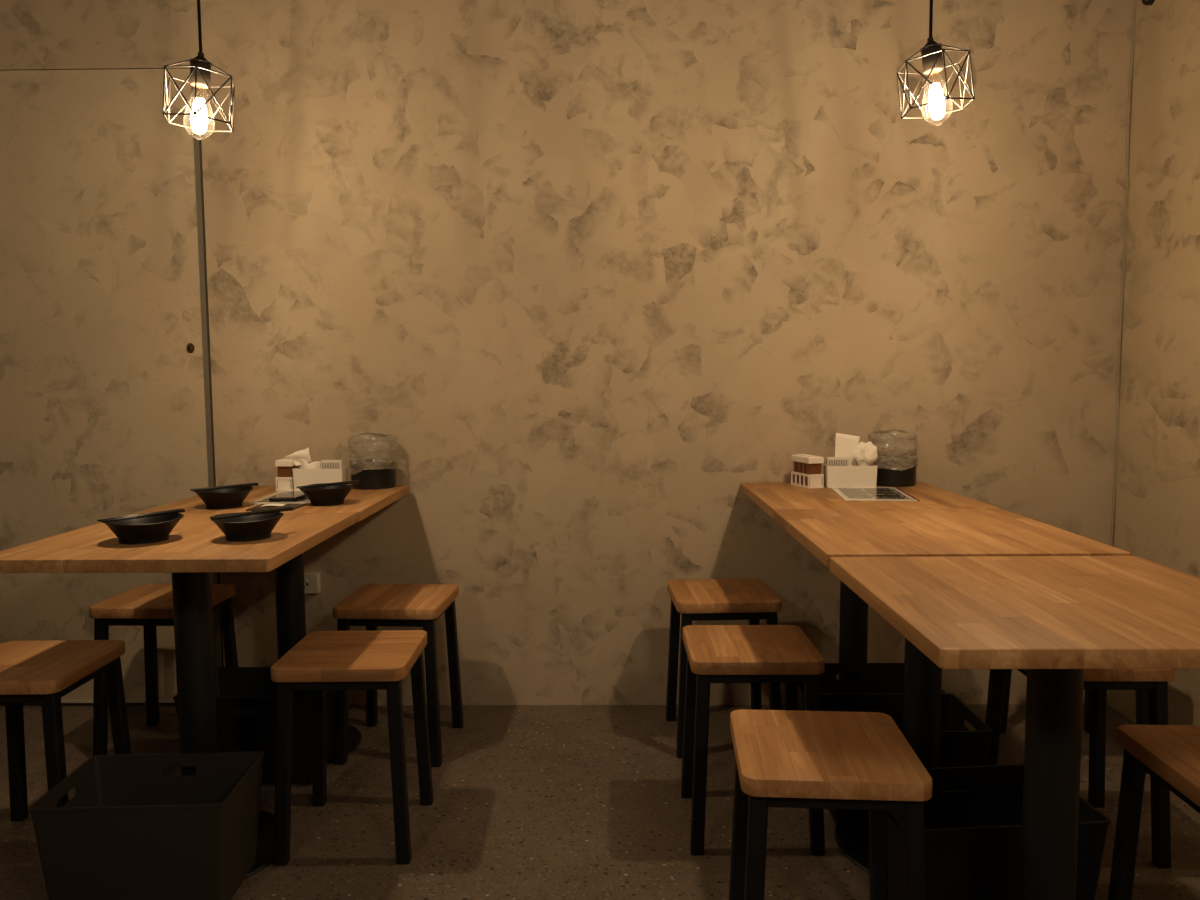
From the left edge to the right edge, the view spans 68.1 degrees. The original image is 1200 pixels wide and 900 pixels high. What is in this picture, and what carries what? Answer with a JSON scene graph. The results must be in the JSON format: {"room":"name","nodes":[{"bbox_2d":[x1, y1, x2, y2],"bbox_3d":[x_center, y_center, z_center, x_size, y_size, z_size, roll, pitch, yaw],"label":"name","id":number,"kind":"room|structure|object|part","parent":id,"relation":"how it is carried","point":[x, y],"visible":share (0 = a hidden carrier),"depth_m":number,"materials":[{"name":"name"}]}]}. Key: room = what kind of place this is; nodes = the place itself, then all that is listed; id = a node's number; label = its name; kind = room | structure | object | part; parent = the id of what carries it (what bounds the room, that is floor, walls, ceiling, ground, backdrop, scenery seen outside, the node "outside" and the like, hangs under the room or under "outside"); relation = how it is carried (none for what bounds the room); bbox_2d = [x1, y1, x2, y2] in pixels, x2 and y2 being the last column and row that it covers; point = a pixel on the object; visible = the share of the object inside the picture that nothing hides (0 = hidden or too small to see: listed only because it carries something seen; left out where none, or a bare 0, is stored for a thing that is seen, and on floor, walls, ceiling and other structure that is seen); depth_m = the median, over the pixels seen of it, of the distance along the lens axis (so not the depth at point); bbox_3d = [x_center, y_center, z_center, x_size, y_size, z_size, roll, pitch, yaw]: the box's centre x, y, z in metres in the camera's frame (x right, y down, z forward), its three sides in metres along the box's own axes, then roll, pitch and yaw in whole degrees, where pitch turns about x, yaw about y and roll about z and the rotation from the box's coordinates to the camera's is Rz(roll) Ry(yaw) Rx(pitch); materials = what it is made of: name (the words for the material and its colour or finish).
{"room":"restaurant","nodes":[
{"label":"restaurant","id":0,"kind":"room"},
{"bbox_2d":[0,0,1133,704],"bbox_3d":[-0.631,-0.529,2.975,4.863,2.800,0.120,0,5,1],"label":"wall","id":1,"kind":"structure","parent":0,"point":[598,272],"depth_m":2.90,"materials":[{"name":"paint"}]},
{"bbox_2d":[0,68,223,702],"bbox_3d":[-1.750,-0.183,2.971,0.906,2.102,0.054,0,5,1],"label":"door","id":2,"kind":"structure","parent":1,"relation":"in","point":[106,406],"depth_m":2.94,"materials":[{"name":"paint"}]},
{"bbox_2d":[304,572,320,593],"bbox_3d":[-0.978,0.448,2.985,0.066,0.070,0.028,0,5,1],"label":"wall outlet","id":3,"kind":"object","parent":1,"relation":"attached to","point":[312,585],"visible":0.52,"depth_m":2.97,"materials":[{"name":"plastic"}]},
{"bbox_2d":[304,579,307,588],"bbox_3d":[-0.990,0.449,2.974,0.026,0.036,0.003,0,5,1],"label":"socket","id":4,"kind":"object","parent":3,"relation":"attached to","point":[305,580],"depth_m":2.97,"materials":[{"name":"plastic"}]},
{"bbox_2d":[1107,0,1135,701],"bbox_3d":[1.696,-0.487,2.884,0.015,2.700,0.009,0,5,1],"label":"trim","id":5,"kind":"structure","parent":1,"relation":"attached to","point":[1134,5],"depth_m":2.88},
{"bbox_2d":[0,703,1199,899],"bbox_3d":[-0.662,1.170,-0.016,4.863,0.100,6.360,0,5,1],"label":"floor","id":6,"kind":"structure","parent":0,"point":[531,802],"depth_m":2.25,"materials":[{"name":"concrete"}]},
{"bbox_2d":[0,640,130,820],"bbox_3d":[-1.340,0.721,2.106,0.312,0.460,0.312,0,5,0],"label":"stool","id":7,"kind":"object","parent":6,"relation":"on","point":[43,672],"visible":0.93,"depth_m":2.11,"materials":[{"name":"brown wood"}]},
{"bbox_3d":[-1.473,0.727,2.238,0.047,0.429,0.047,0,5,0],"label":"leg","id":8,"kind":"part","parent":7,"relation":"part of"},
{"bbox_3d":[-1.207,0.746,1.975,0.047,0.429,0.047,0,5,0],"label":"leg","id":9,"kind":"part","parent":7,"relation":"part of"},
{"bbox_3d":[-1.341,0.535,2.090,0.270,0.026,0.270,0,5,0],"label":"seat frame","id":10,"kind":"part","parent":7,"relation":"part of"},
{"bbox_3d":[-1.341,0.507,2.088,0.307,0.031,0.307,0,5,0],"label":"seat","id":11,"kind":"part","parent":7,"relation":"part of","materials":[{"name":"brown wood"}]},
{"bbox_3d":[-1.208,0.725,2.239,0.047,0.429,0.047,0,5,0],"label":"leg","id":12,"kind":"part","parent":7,"relation":"part of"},
{"bbox_2d":[28,751,264,899],"bbox_3d":[-0.957,0.830,1.919,0.389,0.250,0.258,-1,5,-2],"label":"storage bin","id":13,"kind":"object","parent":6,"relation":"on","point":[129,829],"visible":1,"depth_m":1.81,"materials":[{"name":"black plastic"}]},
{"bbox_2d":[89,584,237,755],"bbox_3d":[-1.319,0.671,2.717,0.312,0.460,0.312,0,5,3],"label":"stool","id":14,"kind":"object","parent":6,"relation":"on","point":[149,606],"visible":0.7,"depth_m":2.64,"materials":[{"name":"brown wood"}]},
{"bbox_3d":[-1.458,0.698,2.593,0.047,0.429,0.047,0,5,3],"label":"leg","id":15,"kind":"part","parent":14,"relation":"part of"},
{"bbox_3d":[-1.445,0.676,2.857,0.047,0.429,0.047,0,5,3],"label":"leg","id":16,"kind":"part","parent":14,"relation":"part of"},
{"bbox_3d":[-1.321,0.457,2.700,0.307,0.031,0.307,0,5,3],"label":"seat","id":17,"kind":"part","parent":14,"relation":"part of","materials":[{"name":"brown wood"}]},
{"bbox_3d":[-1.320,0.485,2.702,0.270,0.026,0.270,0,5,3],"label":"seat frame","id":18,"kind":"part","parent":14,"relation":"part of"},
{"bbox_3d":[-1.180,0.675,2.844,0.047,0.429,0.047,0,5,3],"label":"leg","id":19,"kind":"part","parent":14,"relation":"part of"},
{"bbox_2d":[0,513,355,878],"bbox_3d":[-0.943,0.570,2.077,0.598,0.760,0.598,0,5,1],"label":"dining table","id":20,"kind":"object","parent":6,"relation":"on","point":[196,547],"visible":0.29,"depth_m":2.02,"materials":[{"name":"brown wood"}]},
{"bbox_2d":[104,513,183,544],"bbox_3d":[-1.003,0.174,1.954,0.159,0.051,0.159,-2,5,-14],"label":"bowl","id":21,"kind":"object","parent":20,"relation":"on","point":[153,529],"visible":0.87,"depth_m":1.91,"materials":[{"name":"ceramic"}]},
{"bbox_2d":[98,508,181,521],"bbox_3d":[-1.016,0.144,1.968,0.008,0.008,0.176,4,8,44],"label":"chopstick","id":22,"kind":"object","parent":21,"relation":"on","point":[100,520],"visible":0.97,"depth_m":1.95,"materials":[{"name":"black paint"}]},
{"bbox_2d":[101,509,184,522],"bbox_3d":[-1.004,0.145,1.957,0.008,0.008,0.176,4,7,41],"label":"chopstick","id":23,"kind":"object","parent":21,"relation":"on","point":[178,510],"visible":1,"depth_m":1.96,"materials":[{"name":"black paint"}]},
{"bbox_2d":[211,512,283,541],"bbox_3d":[-0.782,0.170,1.975,0.152,0.051,0.152,1,5,21],"label":"bowl","id":24,"kind":"object","parent":20,"relation":"on","point":[260,526],"visible":0.94,"depth_m":1.94,"materials":[{"name":"ceramic"}]},
{"bbox_2d":[210,506,289,518],"bbox_3d":[-0.782,0.141,1.992,0.176,0.008,0.008,-6,7,-39],"label":"chopstick","id":25,"kind":"object","parent":24,"relation":"on","point":[212,517],"visible":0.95,"depth_m":1.98,"materials":[{"name":"black paint"}]},
{"bbox_2d":[213,507,292,519],"bbox_3d":[-0.772,0.142,1.979,0.176,0.008,0.008,-6,8,-41],"label":"chopstick","id":26,"kind":"object","parent":24,"relation":"on","point":[288,508],"visible":1,"depth_m":1.98,"materials":[{"name":"black paint"}]},
{"bbox_2d":[173,667,335,783],"bbox_3d":[-0.957,0.781,2.525,0.389,0.250,0.258,0,5,1],"label":"storage bin","id":27,"kind":"object","parent":6,"relation":"on","point":[245,696],"visible":0.53,"depth_m":2.41,"materials":[{"name":"black plastic"}]},
{"bbox_2d":[135,485,408,763],"bbox_3d":[-0.931,0.521,2.677,0.598,0.760,0.598,0,5,1],"label":"dining table","id":28,"kind":"object","parent":6,"relation":"on","point":[289,577],"visible":0.25,"depth_m":2.63,"materials":[{"name":"black paint"}]},
{"bbox_2d":[194,486,252,508],"bbox_3d":[-1.042,0.132,2.465,0.152,0.051,0.152,-4,6,-39],"label":"bowl","id":29,"kind":"object","parent":28,"relation":"on","point":[227,498],"visible":0.88,"depth_m":2.42,"materials":[{"name":"ceramic"}]},
{"bbox_2d":[190,482,256,490],"bbox_3d":[-1.050,0.103,2.481,0.176,0.008,0.008,-5,7,-35],"label":"chopstick","id":30,"kind":"object","parent":29,"relation":"on","point":[256,482],"visible":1,"depth_m":2.47,"materials":[{"name":"black paint"}]},
{"bbox_2d":[192,483,257,490],"bbox_3d":[-1.040,0.104,2.468,0.176,0.008,0.008,-6,7,-38],"label":"chopstick","id":31,"kind":"object","parent":29,"relation":"on","point":[251,484],"visible":1,"depth_m":2.47,"materials":[{"name":"black paint"}]},
{"bbox_2d":[246,504,304,510],"bbox_3d":[-0.888,0.157,2.435,0.125,0.004,0.112,0,5,1],"label":"folder","id":32,"kind":"object","parent":28,"relation":"on","point":[295,506],"visible":0.65,"depth_m":2.42,"materials":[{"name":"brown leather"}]},
{"bbox_2d":[260,503,285,506],"bbox_3d":[-0.902,0.151,2.457,0.060,0.003,0.044,-1,5,-3],"label":"paper slip","id":33,"kind":"object","parent":32,"relation":"on","point":[272,504],"visible":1,"depth_m":2.45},
{"bbox_2d":[247,490,310,503],"bbox_3d":[-0.900,0.140,2.662,0.205,0.002,0.297,0,5,-1],"label":"menu","id":34,"kind":"object","parent":28,"relation":"on","point":[265,500],"visible":0.48,"depth_m":2.56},
{"bbox_2d":[269,493,306,500],"bbox_3d":[-0.913,0.138,2.612,0.076,0.010,0.125,0,5,3],"label":"smartphone","id":35,"kind":"object","parent":34,"relation":"on","point":[286,496],"visible":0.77,"depth_m":2.58,"materials":[{"name":"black glass"}]},
{"bbox_2d":[275,458,296,490],"bbox_3d":[-0.997,0.075,2.861,0.053,0.100,0.115,0,5,2],"label":"box","id":36,"kind":"object","parent":28,"relation":"on","point":[285,466],"visible":0.68,"depth_m":2.81,"materials":[{"name":"white plastic"}]},
{"bbox_2d":[275,477,293,490],"bbox_3d":[-0.997,0.103,2.863,0.053,0.043,0.115,0,5,2],"label":"tray","id":37,"kind":"object","parent":36,"relation":"on","point":[284,483],"depth_m":2.81,"materials":[{"name":"white plastic"}]},
{"bbox_3d":[-0.998,0.036,2.858,0.053,0.022,0.115,0,5,2],"label":"lid","id":38,"kind":"part","parent":36,"relation":"part of","materials":[{"name":"white plastic"}]},
{"bbox_2d":[277,466,293,488],"bbox_3d":[-0.999,0.085,2.822,0.045,0.074,0.021,0,5,2],"label":"jar","id":39,"kind":"object","parent":36,"relation":"on","point":[285,474],"depth_m":2.81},
{"bbox_2d":[292,467,346,490],"bbox_3d":[-0.891,0.092,2.826,0.157,0.070,0.058,0,5,0],"label":"napkin holder","id":40,"kind":"object","parent":28,"relation":"on","point":[301,477],"visible":0.66,"depth_m":2.80,"materials":[{"name":"white plastic"}]},
{"bbox_2d":[298,458,319,468],"bbox_3d":[-0.925,0.073,2.825,0.074,0.099,0.016,0,5,1],"label":"tissue","id":41,"kind":"object","parent":40,"relation":"in","point":[304,465],"visible":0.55,"depth_m":2.82,"materials":[{"name":"white paper"}]},
{"bbox_2d":[286,447,311,466],"bbox_3d":[-0.957,0.022,2.819,0.081,0.062,0.014,-1,5,-10],"label":"tissue","id":42,"kind":"object","parent":41,"relation":"on","point":[304,453],"visible":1,"depth_m":2.82,"materials":[{"name":"white paper"}]},
{"bbox_2d":[321,460,342,468],"bbox_3d":[-0.853,0.078,2.827,0.066,0.091,0.022,0,5,0],"label":"pack","id":43,"kind":"object","parent":40,"relation":"in","point":[325,464],"visible":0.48,"depth_m":2.81},
{"bbox_2d":[300,483,353,505],"bbox_3d":[-0.770,0.127,2.510,0.146,0.051,0.146,-1,5,-9],"label":"bowl","id":44,"kind":"object","parent":28,"relation":"on","point":[336,494],"visible":0.89,"depth_m":2.47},
{"bbox_2d":[296,480,356,487],"bbox_3d":[-0.774,0.097,2.523,0.176,0.008,0.008,-5,7,-37],"label":"chopstick","id":45,"kind":"object","parent":44,"relation":"on","point":[352,480],"visible":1,"depth_m":2.51,"materials":[{"name":"black paint"}]},
{"bbox_2d":[299,480,359,488],"bbox_3d":[-0.764,0.098,2.510,0.176,0.008,0.008,-6,7,-39],"label":"chopstick","id":46,"kind":"object","parent":44,"relation":"on","point":[357,481],"visible":1,"depth_m":2.52,"materials":[{"name":"black paint"}]},
{"bbox_2d":[347,433,397,489],"bbox_3d":[-0.737,0.033,2.882,0.156,0.176,0.159,0,5,1],"label":"pot","id":47,"kind":"object","parent":28,"relation":"on","point":[373,472],"visible":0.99,"depth_m":2.83,"materials":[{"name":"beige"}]},
{"bbox_3d":[-0.737,0.078,2.888,0.146,0.086,0.146,0,5,1],"label":"pot","id":48,"kind":"part","parent":47,"relation":"part of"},
{"bbox_2d":[271,630,433,865],"bbox_3d":[-0.596,0.710,2.173,0.312,0.460,0.312,0,5,0],"label":"stool","id":49,"kind":"object","parent":6,"relation":"on","point":[322,661],"visible":1,"depth_m":2.04,"materials":[{"name":"brown wood"}]},
{"bbox_3d":[-0.728,0.737,2.042,0.047,0.429,0.047,0,5,0],"label":"leg","id":50,"kind":"part","parent":49,"relation":"part of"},
{"bbox_3d":[-0.729,0.716,2.306,0.047,0.429,0.047,0,5,0],"label":"leg","id":51,"kind":"part","parent":49,"relation":"part of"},
{"bbox_3d":[-0.597,0.525,2.158,0.270,0.026,0.270,0,5,0],"label":"seat frame","id":52,"kind":"part","parent":49,"relation":"part of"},
{"bbox_3d":[-0.598,0.496,2.156,0.307,0.031,0.307,0,5,0],"label":"seat","id":53,"kind":"part","parent":49,"relation":"part of","materials":[{"name":"brown wood"}]},
{"bbox_3d":[-0.463,0.736,2.043,0.047,0.429,0.047,0,5,0],"label":"leg","id":54,"kind":"part","parent":49,"relation":"part of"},
{"bbox_3d":[-0.464,0.714,2.307,0.047,0.429,0.047,0,5,0],"label":"leg","id":55,"kind":"part","parent":49,"relation":"part of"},
{"bbox_2d":[333,584,463,766],"bbox_3d":[-0.605,0.668,2.693,0.312,0.460,0.312,0,5,4],"label":"stool","id":56,"kind":"object","parent":6,"relation":"on","point":[371,606],"visible":0.98,"depth_m":2.56,"materials":[{"name":"brown wood"}]},
{"bbox_3d":[-0.746,0.694,2.572,0.047,0.429,0.047,0,5,4],"label":"leg","id":57,"kind":"part","parent":56,"relation":"part of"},
{"bbox_3d":[-0.729,0.673,2.835,0.047,0.429,0.047,0,5,4],"label":"leg","id":58,"kind":"part","parent":56,"relation":"part of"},
{"bbox_3d":[-0.607,0.454,2.676,0.307,0.031,0.307,0,5,4],"label":"seat","id":59,"kind":"part","parent":56,"relation":"part of","materials":[{"name":"brown wood"}]},
{"bbox_3d":[-0.607,0.482,2.678,0.270,0.026,0.270,0,5,4],"label":"seat frame","id":60,"kind":"part","parent":56,"relation":"part of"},
{"bbox_3d":[-0.482,0.694,2.554,0.047,0.429,0.047,0,5,4],"label":"leg","id":61,"kind":"part","parent":56,"relation":"part of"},
{"bbox_3d":[-0.464,0.672,2.818,0.047,0.429,0.047,0,5,4],"label":"leg","id":62,"kind":"part","parent":56,"relation":"part of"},
{"bbox_2d":[666,578,781,758],"bbox_3d":[0.374,0.658,2.735,0.312,0.460,0.312,-1,5,-2],"label":"stool","id":63,"kind":"object","parent":6,"relation":"on","point":[751,599],"visible":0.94,"depth_m":2.61,"materials":[{"name":"brown wood"}]},
{"bbox_3d":[0.237,0.664,2.863,0.047,0.429,0.047,-1,5,-2],"label":"leg","id":64,"kind":"part","parent":63,"relation":"part of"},
{"bbox_3d":[0.247,0.685,2.599,0.047,0.429,0.047,-1,5,-2],"label":"leg","id":65,"kind":"part","parent":63,"relation":"part of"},
{"bbox_3d":[0.373,0.444,2.717,0.307,0.031,0.307,-1,5,-2],"label":"seat","id":66,"kind":"part","parent":63,"relation":"part of","materials":[{"name":"brown wood"}]},
{"bbox_3d":[0.373,0.472,2.720,0.270,0.026,0.270,-1,5,-2],"label":"seat frame","id":67,"kind":"part","parent":63,"relation":"part of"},
{"bbox_3d":[0.502,0.661,2.873,0.047,0.429,0.047,-1,5,-2],"label":"leg","id":68,"kind":"part","parent":63,"relation":"part of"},
{"bbox_3d":[0.512,0.682,2.609,0.047,0.429,0.047,-1,5,-2],"label":"leg","id":69,"kind":"part","parent":63,"relation":"part of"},
{"bbox_2d":[681,625,824,855],"bbox_3d":[0.368,0.701,2.201,0.312,0.460,0.312,0,5,1],"label":"stool","id":70,"kind":"object","parent":6,"relation":"on","point":[784,654],"visible":0.94,"depth_m":2.06,"materials":[{"name":"brown wood"}]},
{"bbox_3d":[0.238,0.707,2.336,0.047,0.429,0.047,0,5,1],"label":"leg","id":71,"kind":"part","parent":70,"relation":"part of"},
{"bbox_3d":[0.234,0.728,2.072,0.047,0.429,0.047,0,5,1],"label":"leg","id":72,"kind":"part","parent":70,"relation":"part of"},
{"bbox_3d":[0.367,0.487,2.183,0.307,0.031,0.307,0,5,1],"label":"seat","id":73,"kind":"part","parent":70,"relation":"part of","materials":[{"name":"brown wood"}]},
{"bbox_3d":[0.367,0.516,2.186,0.270,0.026,0.270,0,5,1],"label":"seat frame","id":74,"kind":"part","parent":70,"relation":"part of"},
{"bbox_3d":[0.503,0.705,2.332,0.047,0.429,0.047,0,5,1],"label":"leg","id":75,"kind":"part","parent":70,"relation":"part of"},
{"bbox_3d":[0.499,0.727,2.068,0.047,0.429,0.047,0,5,1],"label":"leg","id":76,"kind":"part","parent":70,"relation":"part of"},
{"bbox_2d":[729,709,931,899],"bbox_3d":[0.397,0.750,1.600,0.312,0.460,0.312,0,5,4],"label":"stool","id":77,"kind":"object","parent":6,"relation":"on","point":[785,758],"visible":1,"depth_m":1.50,"materials":[{"name":"brown wood"}]},
{"bbox_3d":[0.275,0.755,1.743,0.047,0.429,0.047,0,5,4],"label":"leg","id":78,"kind":"part","parent":77,"relation":"part of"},
{"bbox_3d":[0.256,0.776,1.480,0.047,0.429,0.047,0,5,4],"label":"leg","id":79,"kind":"part","parent":77,"relation":"part of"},
{"bbox_3d":[0.396,0.536,1.583,0.307,0.031,0.307,0,5,4],"label":"seat","id":80,"kind":"part","parent":77,"relation":"part of","materials":[{"name":"brown wood"}]},
{"bbox_3d":[0.396,0.565,1.585,0.270,0.026,0.270,0,5,4],"label":"seat frame","id":81,"kind":"part","parent":77,"relation":"part of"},
{"bbox_3d":[0.539,0.755,1.723,0.047,0.429,0.047,0,5,4],"label":"leg","id":82,"kind":"part","parent":77,"relation":"part of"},
{"bbox_3d":[0.520,0.776,1.460,0.047,0.429,0.047,0,5,4],"label":"leg","id":83,"kind":"part","parent":77,"relation":"part of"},
{"bbox_2d":[741,482,997,679],"bbox_3d":[0.765,0.509,2.675,0.598,0.760,0.598,0,5,1],"label":"dining table","id":84,"kind":"object","parent":6,"relation":"on","point":[770,496],"visible":0.37,"depth_m":2.63,"materials":[{"name":"black paint"}]},
{"bbox_2d":[791,454,823,488],"bbox_3d":[0.661,0.066,2.834,0.053,0.100,0.115,-2,5,-16],"label":"box","id":85,"kind":"object","parent":84,"relation":"on","point":[806,473],"visible":1,"depth_m":2.79,"materials":[{"name":"white plastic"}]},
{"bbox_2d":[793,461,797,482],"bbox_3d":[0.650,0.069,2.873,0.045,0.074,0.021,-2,5,-16],"label":"jar","id":86,"kind":"object","parent":85,"relation":"on","point":[795,465],"depth_m":2.86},
{"bbox_2d":[797,462,801,483],"bbox_3d":[0.658,0.071,2.848,0.045,0.074,0.021,-2,5,-16],"label":"jar","id":87,"kind":"object","parent":85,"relation":"on","point":[799,464],"depth_m":2.83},
{"bbox_2d":[801,463,805,484],"bbox_3d":[0.665,0.073,2.822,0.045,0.074,0.021,-2,5,-16],"label":"jar","id":88,"kind":"object","parent":85,"relation":"on","point":[803,465],"depth_m":2.81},
{"bbox_3d":[0.661,0.027,2.831,0.053,0.022,0.115,-2,5,-16],"label":"lid","id":89,"kind":"part","parent":85,"relation":"part of","materials":[{"name":"white plastic"}]},
{"bbox_2d":[791,471,823,488],"bbox_3d":[0.661,0.094,2.837,0.053,0.043,0.115,-2,5,-16],"label":"tray","id":90,"kind":"object","parent":85,"relation":"on","point":[806,479],"depth_m":2.79,"materials":[{"name":"white plastic"}]},
{"bbox_2d":[806,463,820,485],"bbox_3d":[0.673,0.075,2.796,0.045,0.074,0.021,-2,5,-16],"label":"jar","id":91,"kind":"object","parent":85,"relation":"on","point":[813,470],"depth_m":2.78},
{"bbox_2d":[823,464,876,487],"bbox_3d":[0.789,0.082,2.803,0.157,0.070,0.058,0,5,2],"label":"napkin holder","id":92,"kind":"object","parent":84,"relation":"on","point":[834,476],"visible":0.94,"depth_m":2.77,"materials":[{"name":"white plastic"}]},
{"bbox_2d":[826,457,849,465],"bbox_3d":[0.751,0.068,2.807,0.070,0.091,0.022,0,5,2],"label":"pack","id":93,"kind":"object","parent":92,"relation":"in","point":[830,461],"visible":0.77,"depth_m":2.79},
{"bbox_2d":[835,433,859,465],"bbox_3d":[0.781,0.028,2.817,0.082,0.167,0.004,0,5,2],"label":"paper napkin","id":94,"kind":"object","parent":92,"relation":"in","point":[845,445],"visible":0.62,"depth_m":2.81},
{"bbox_2d":[853,441,877,465],"bbox_3d":[0.836,0.015,2.795,0.076,0.085,0.045,1,5,14],"label":"crumpled tissue","id":95,"kind":"object","parent":92,"relation":"in","point":[866,454],"visible":0.99,"depth_m":2.78,"materials":[{"name":"white paper"}]},
{"bbox_2d":[831,487,919,500],"bbox_3d":[0.810,0.130,2.641,0.205,0.002,0.297,0,5,7],"label":"menu","id":96,"kind":"object","parent":84,"relation":"on","point":[877,493],"visible":1,"depth_m":2.61,"materials":[{"name":"paper"}]},
{"bbox_2d":[868,430,918,486],"bbox_3d":[0.943,0.022,2.863,0.156,0.178,0.157,0,5,1],"label":"jar","id":97,"kind":"object","parent":84,"relation":"on","point":[893,469],"visible":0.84,"depth_m":2.80,"materials":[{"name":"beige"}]},
{"bbox_3d":[0.945,0.068,2.865,0.146,0.086,0.146,0,5,1],"label":"pot","id":98,"kind":"part","parent":97,"relation":"part of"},
{"bbox_2d":[797,663,944,710],"bbox_3d":[0.739,0.769,2.525,0.389,0.250,0.258,0,5,1],"label":"storage bin","id":99,"kind":"object","parent":6,"relation":"on","point":[877,678],"visible":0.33,"depth_m":2.64,"materials":[{"name":"black plastic"}]},
{"bbox_2d":[819,693,992,826],"bbox_3d":[0.754,0.790,2.268,0.389,0.250,0.258,0,5,1],"label":"storage bin","id":100,"kind":"object","parent":6,"relation":"on","point":[960,746],"visible":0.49,"depth_m":2.20,"materials":[{"name":"black plastic"}]},
{"bbox_2d":[773,508,1130,872],"bbox_3d":[0.754,0.558,2.075,0.598,0.760,0.598,0,5,1],"label":"dining table","id":101,"kind":"object","parent":6,"relation":"on","point":[825,533],"visible":0.36,"depth_m":2.04,"materials":[{"name":"black paint"}]},
{"bbox_2d":[887,764,1110,899],"bbox_3d":[0.778,0.826,1.818,0.389,0.250,0.258,-1,5,-4],"label":"storage bin","id":102,"kind":"object","parent":6,"relation":"on","point":[973,836],"visible":0.44,"depth_m":1.71,"materials":[{"name":"black plastic"}]},
{"bbox_2d":[830,556,1199,899],"bbox_3d":[0.748,0.609,1.476,0.598,0.756,0.598,0,5,1],"label":"dining table","id":103,"kind":"object","parent":6,"relation":"on","point":[1054,618],"visible":1,"depth_m":1.43,"materials":[{"name":"black paint"}]},
{"bbox_2d":[1000,669,1148,773],"bbox_3d":[1.385,0.661,2.609,0.312,0.460,0.312,0,5,1],"label":"stool","id":104,"kind":"object","parent":6,"relation":"on","point":[1142,696],"visible":0.04,"depth_m":2.74,"materials":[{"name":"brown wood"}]},
{"bbox_3d":[1.254,0.666,2.744,0.047,0.429,0.047,0,5,1],"label":"leg","id":105,"kind":"part","parent":104,"relation":"part of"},
{"bbox_3d":[1.519,0.665,2.741,0.047,0.429,0.047,0,5,1],"label":"leg","id":106,"kind":"part","parent":104,"relation":"part of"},
{"bbox_3d":[1.516,0.686,2.477,0.047,0.429,0.047,0,5,1],"label":"leg","id":107,"kind":"part","parent":104,"relation":"part of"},
{"bbox_2d":[985,669,1174,867],"bbox_3d":[1.137,0.701,2.141,0.312,0.460,0.312,0,5,2],"label":"stool","id":108,"kind":"object","parent":6,"relation":"on","point":[1098,681],"visible":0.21,"depth_m":2.00,"materials":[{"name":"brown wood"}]},
{"bbox_3d":[1.008,0.706,2.279,0.047,0.429,0.047,0,5,2],"label":"leg","id":109,"kind":"part","parent":108,"relation":"part of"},
{"bbox_3d":[1.135,0.515,2.126,0.270,0.026,0.270,0,5,2],"label":"seat frame","id":110,"kind":"part","parent":108,"relation":"part of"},
{"bbox_3d":[1.273,0.705,2.271,0.047,0.429,0.047,0,5,2],"label":"leg","id":111,"kind":"part","parent":108,"relation":"part of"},
{"bbox_3d":[1.135,0.487,2.124,0.307,0.031,0.307,0,5,2],"label":"seat","id":112,"kind":"part","parent":108,"relation":"part of","materials":[{"name":"brown wood"}]},
{"bbox_3d":[1.265,0.726,2.006,0.047,0.429,0.047,0,5,2],"label":"leg","id":113,"kind":"part","parent":108,"relation":"part of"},
{"bbox_2d":[1108,725,1199,899],"bbox_3d":[1.103,0.752,1.515,0.312,0.460,0.312,0,5,3],"label":"stool","id":114,"kind":"object","parent":6,"relation":"on","point":[1170,754],"visible":1,"depth_m":1.62,"materials":[{"name":"brown wood"}]},
{"bbox_3d":[0.977,0.757,1.654,0.047,0.429,0.047,0,5,3],"label":"leg","id":115,"kind":"part","parent":114,"relation":"part of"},
{"bbox_3d":[1.102,0.538,1.497,0.307,0.031,0.307,0,5,3],"label":"seat","id":116,"kind":"part","parent":114,"relation":"part of","materials":[{"name":"brown wood"}]},
{"bbox_3d":[1.102,0.567,1.500,0.270,0.026,0.270,0,5,3],"label":"seat frame","id":117,"kind":"part","parent":114,"relation":"part of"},
{"bbox_2d":[1107,0,1199,724],"bbox_3d":[1.709,-0.284,-0.226,0.100,2.800,6.240,0,5,1],"label":"wall","id":118,"kind":"structure","parent":0,"point":[1157,517],"depth_m":2.67,"materials":[{"name":"paint"}]},
{"bbox_2d":[1142,0,1154,4],"bbox_3d":[1.679,-1.380,2.723,0.028,0.031,0.031,0,5,1],"label":"wall hook","id":119,"kind":"object","parent":118,"relation":"attached to","point":[1145,2],"visible":1,"depth_m":2.72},
{"bbox_3d":[-0.682,-1.720,-0.252,4.863,0.100,6.360,0,5,1],"label":"ceiling","id":120,"kind":"structure","parent":0,"visible":0},
{"bbox_2d":[163,0,234,138],"bbox_3d":[-0.911,-1.276,1.975,0.165,1.144,0.152,0,5,1],"label":"pendant lamp","id":121,"kind":"object","parent":120,"relation":"hanging from","point":[200,67],"visible":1,"depth_m":2.00,"materials":[{"name":"black metal"}]},
{"bbox_3d":[-0.905,-1.358,1.968,0.007,0.940,0.007,0,5,1],"label":"cord","id":122,"kind":"part","parent":121,"relation":"part of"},
{"bbox_2d":[190,52,210,88],"bbox_3d":[-0.905,-0.861,2.009,0.046,0.075,0.043,0,5,1],"label":"socket","id":123,"kind":"object","parent":121,"relation":"attached to","point":[199,60],"depth_m":1.99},
{"bbox_2d":[896,0,974,124],"bbox_3d":[0.747,-1.292,1.952,0.157,1.131,0.161,0,5,1],"label":"pendant lamp","id":124,"kind":"object","parent":120,"relation":"hanging from","point":[931,53],"visible":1,"depth_m":1.98,"materials":[{"name":"black metal"}]},
{"bbox_3d":[0.735,-1.374,1.945,0.007,0.927,0.007,0,5,1],"label":"cord","id":125,"kind":"part","parent":124,"relation":"part of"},
{"bbox_2d":[921,37,943,74],"bbox_3d":[0.743,-0.883,1.985,0.048,0.076,0.043,0,5,1],"label":"socket","id":126,"kind":"object","parent":124,"relation":"attached to","point":[928,61],"depth_m":1.97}
]}

